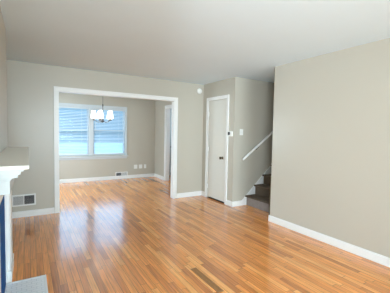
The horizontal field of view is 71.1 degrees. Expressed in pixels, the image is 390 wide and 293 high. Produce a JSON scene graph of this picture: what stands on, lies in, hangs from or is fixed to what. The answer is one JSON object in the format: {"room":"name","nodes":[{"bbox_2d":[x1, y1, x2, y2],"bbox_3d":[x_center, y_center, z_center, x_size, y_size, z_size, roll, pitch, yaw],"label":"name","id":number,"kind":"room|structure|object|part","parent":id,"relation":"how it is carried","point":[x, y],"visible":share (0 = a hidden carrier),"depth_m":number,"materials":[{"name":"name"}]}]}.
{"room":"living room","nodes":[
{"label":"living room","id":0,"kind":"room"},
{"bbox_2d":[0,7,7,152],"bbox_3d":[-1.574,0.054,1.842,0.385,2.440,2.370,-1,4,-31],"label":"wall","id":1,"kind":"structure","parent":0,"point":[3,68],"depth_m":2.50,"materials":[{"name":"paint"}]},
{"bbox_2d":[0,147,28,292],"bbox_3d":[-1.582,0.659,2.066,0.570,1.208,1.745,-1,4,-31],"label":"fireplace mantel","id":2,"kind":"object","parent":1,"relation":"attached to","point":[13,160],"visible":0.99,"depth_m":2.17,"materials":[{"name":"paint"}]},
{"bbox_3d":[-1.456,0.816,2.050,0.017,0.900,0.960,-1,4,-31],"label":"molding","id":3,"kind":"part","parent":2,"relation":"part of","materials":[{"name":"white paint"}]},
{"bbox_3d":[-1.423,0.109,2.127,0.168,0.071,1.703,-1,4,-31],"label":"crown molding","id":4,"kind":"part","parent":2,"relation":"part of","materials":[{"name":"paint"}]},
{"bbox_2d":[0,147,28,170],"bbox_3d":[-1.411,0.064,2.132,0.195,0.020,1.745,-1,4,-31],"label":"mantel shelf","id":5,"kind":"object","parent":2,"relation":"attached to","point":[11,158],"depth_m":1.72,"materials":[{"name":"paint"}]},
{"bbox_2d":[6,60,203,212],"bbox_3d":[-0.695,-0.125,5.584,5.780,2.440,0.122,-1,4,-31],"label":"wall","id":6,"kind":"structure","parent":0,"point":[30,86],"depth_m":4.49,"materials":[{"name":"paint"}]},
{"bbox_2d":[12,193,35,206],"bbox_3d":[-2.718,0.852,4.335,0.330,0.182,0.012,-1,4,-31],"label":"air vent","id":7,"kind":"object","parent":6,"relation":"in","point":[25,199],"visible":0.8,"depth_m":4.33,"materials":[{"name":"white metal"}]},
{"bbox_2d":[12,207,53,218],"bbox_3d":[-2.752,1.074,4.326,0.932,0.098,0.016,-1,4,-31],"label":"baseboard","id":8,"kind":"structure","parent":6,"relation":"attached to","point":[19,214],"depth_m":4.40,"materials":[{"name":"white paint"}]},
{"bbox_2d":[54,86,177,212],"bbox_3d":[-1.384,0.050,5.163,2.292,2.107,0.142,-1,4,-31],"label":"trim","id":9,"kind":"structure","parent":6,"relation":"attached to","point":[174,120],"depth_m":4.96,"materials":[{"name":"white paint"}]},
{"bbox_2d":[177,191,200,197],"bbox_3d":[-0.118,1.041,5.928,0.628,0.098,0.016,-1,4,-31],"label":"baseboard","id":10,"kind":"structure","parent":6,"relation":"attached to","point":[196,193],"depth_m":5.91,"materials":[{"name":"white paint"}]},
{"bbox_2d":[59,92,171,179],"bbox_3d":[-1.368,-0.286,8.418,7.580,2.440,0.150,-1,4,-31],"label":"wall","id":11,"kind":"structure","parent":0,"point":[140,112],"depth_m":8.01,"materials":[{"name":"paint"}]},
{"bbox_2d":[59,103,127,160],"bbox_3d":[-2.856,-0.391,7.479,2.055,1.490,0.165,-1,4,-31],"label":"window","id":12,"kind":"structure","parent":11,"relation":"in","point":[91,155],"depth_m":7.48,"materials":[{"name":"plastic"}]},
{"bbox_2d":[59,106,88,154],"bbox_3d":[-3.281,-0.411,7.220,0.872,1.276,0.055,-1,4,-31],"label":"blind","id":13,"kind":"object","parent":12,"relation":"attached to","point":[60,107],"visible":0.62,"depth_m":7.26,"materials":[{"name":"plastic"}]},
{"bbox_3d":[-2.458,-0.117,7.792,0.877,0.685,0.025,-1,4,-31],"label":"sash","id":14,"kind":"part","parent":12,"relation":"part of","materials":[{"name":"plastic"}]},
{"bbox_2d":[93,108,124,153],"bbox_3d":[-2.429,-0.421,7.738,0.869,1.276,0.055,-1,4,-31],"label":"blind","id":15,"kind":"object","parent":12,"relation":"attached to","point":[96,109],"visible":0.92,"depth_m":7.73,"materials":[{"name":"plastic"}]},
{"bbox_2d":[59,173,153,182],"bbox_3d":[-2.931,0.906,7.481,3.910,0.098,0.016,-1,4,-31],"label":"baseboard","id":16,"kind":"structure","parent":11,"relation":"attached to","point":[152,174],"depth_m":7.70,"materials":[{"name":"white paint"}]},
{"bbox_2d":[115,172,127,175],"bbox_3d":[-2.139,0.825,7.960,0.358,0.170,0.012,-1,4,-31],"label":"air vent","id":17,"kind":"object","parent":11,"relation":"in","point":[116,173],"visible":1,"depth_m":7.95,"materials":[{"name":"white metal"}]},
{"bbox_2d":[154,100,171,176],"bbox_3d":[-0.498,-0.213,7.335,0.120,2.440,2.670,-1,4,-31],"label":"wall","id":18,"kind":"structure","parent":0,"point":[159,105],"depth_m":8.12,"materials":[{"name":"paint"}]},
{"bbox_2d":[154,173,163,179],"bbox_3d":[-1.077,0.904,8.181,0.016,0.098,0.716,-1,4,-31],"label":"baseboard","id":19,"kind":"structure","parent":18,"relation":"attached to","point":[155,175],"depth_m":8.14,"materials":[{"name":"white paint"}]},
{"bbox_2d":[164,105,171,180],"bbox_3d":[-0.577,-0.068,7.449,0.140,2.136,0.942,-1,4,-31],"label":"trim","id":20,"kind":"structure","parent":18,"relation":"attached to","point":[167,107],"depth_m":7.79,"materials":[{"name":"white paint"}]},
{"bbox_2d":[0,0,389,84],"bbox_3d":[1.566,-1.253,3.460,7.700,0.120,11.550,-1,4,-31],"label":"ceiling","id":21,"kind":"structure","parent":0,"point":[202,42],"depth_m":2.87,"materials":[{"name":"paint"}]},
{"bbox_2d":[91,104,112,122],"bbox_3d":[-2.118,-0.975,6.233,0.495,0.865,0.497,-1,4,-31],"label":"chandelier","id":22,"kind":"object","parent":21,"relation":"hanging from","point":[100,112],"visible":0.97,"depth_m":6.15,"materials":[{"name":"white glass"}]},
{"bbox_3d":[-2.289,-0.725,6.167,0.128,0.180,0.128,-1,4,-31],"label":"lamp shade","id":23,"kind":"part","parent":22,"relation":"part of","materials":[{"name":"white glass"}]},
{"bbox_3d":[-2.091,-0.715,6.050,0.128,0.180,0.128,-1,4,-31],"label":"lamp shade","id":24,"kind":"part","parent":22,"relation":"part of","materials":[{"name":"white glass"}]},
{"bbox_3d":[-1.918,-0.720,6.202,0.128,0.180,0.128,-1,4,-31],"label":"lamp shade","id":25,"kind":"part","parent":22,"relation":"part of","materials":[{"name":"white glass"}]},
{"bbox_2d":[12,175,389,292],"bbox_3d":[1.518,1.293,3.593,7.700,0.100,11.550,-1,4,-31],"label":"floor","id":26,"kind":"structure","parent":0,"point":[129,235],"depth_m":3.23,"materials":[{"name":"brown wood"}]},
{"bbox_2d":[5,275,47,292],"bbox_3d":[-1.349,1.256,2.184,0.316,0.012,0.820,-1,4,-31],"label":"hearth","id":27,"kind":"object","parent":26,"relation":"on","point":[38,284],"visible":0.89,"depth_m":2.42,"materials":[{"name":"tile"}]},
{"bbox_2d":[191,267,223,292],"bbox_3d":[0.105,1.266,2.605,0.064,0.004,0.475,-1,4,-31],"label":"floor vent","id":28,"kind":"object","parent":26,"relation":"in","point":[195,270],"visible":1,"depth_m":2.58,"materials":[{"name":"brown wood"}]},
{"bbox_2d":[245,165,271,211],"bbox_3d":[2.303,0.011,5.519,2.492,2.290,0.934,-1,4,-31],"label":"staircase","id":29,"kind":"structure","parent":26,"relation":"on","point":[260,199],"depth_m":5.23,"materials":[{"name":"carpet"}]},
{"bbox_2d":[237,78,273,200],"bbox_3d":[2.360,-1.376,6.100,3.597,5.000,0.110,-1,4,-31],"label":"wall","id":30,"kind":"structure","parent":0,"point":[256,109],"depth_m":5.38,"materials":[{"name":"paint"}]},
{"bbox_2d":[231,164,271,206],"bbox_3d":[1.882,0.024,5.822,2.733,2.215,0.018,-1,4,-31],"label":"trim","id":31,"kind":"structure","parent":30,"relation":"attached to","point":[243,201],"depth_m":5.41,"materials":[{"name":"white paint"}]},
{"bbox_2d":[242,131,272,159],"bbox_3d":[1.952,-0.604,5.780,2.465,1.706,0.097,-1,4,-31],"label":"handrail","id":32,"kind":"object","parent":30,"relation":"attached to","point":[271,133],"visible":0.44,"depth_m":5.33,"materials":[{"name":"white paint"}]},
{"bbox_2d":[202,38,389,257],"bbox_3d":[3.993,-1.198,3.305,3.717,5.000,8.518,-1,4,-31],"label":"wall","id":33,"kind":"structure","parent":0,"point":[330,172],"depth_m":3.47,"materials":[{"name":"paint"}]},
{"bbox_2d":[207,99,226,201],"bbox_3d":[0.428,0.070,5.587,0.106,2.032,0.624,-1,4,-31],"label":"door","id":34,"kind":"structure","parent":33,"relation":"in","point":[217,108],"depth_m":5.58,"materials":[{"name":"paint"}]},
{"bbox_2d":[205,94,228,204],"bbox_3d":[0.485,0.050,5.616,0.140,2.132,0.756,-1,4,-31],"label":"trim","id":35,"kind":"structure","parent":33,"relation":"attached to","point":[223,96],"depth_m":5.36,"materials":[{"name":"white paint"}]},
{"bbox_2d":[269,176,270,214],"bbox_3d":[1.251,0.786,4.396,0.116,0.622,0.030,-1,4,-31],"label":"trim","id":36,"kind":"structure","parent":33,"relation":"attached to","point":[270,176],"depth_m":4.37,"materials":[{"name":"white wood"}]},
{"bbox_2d":[269,215,389,266],"bbox_3d":[2.878,1.325,1.599,0.016,0.098,6.491,-1,4,-31],"label":"baseboard","id":37,"kind":"structure","parent":33,"relation":"attached to","point":[364,253],"depth_m":3.42,"materials":[{"name":"white paint"}]},
{"label":"outside","id":38,"kind":"structure","parent":0,"visible":0},
{"bbox_2d":[59,143,122,153],"bbox_3d":[-10.793,0.516,21.597,32.000,0.100,32.010,-1,4,-31],"label":"yard","id":39,"kind":"structure","parent":38,"point":[59,143],"depth_m":28.81,"materials":[{"name":"plant"}]}
]}

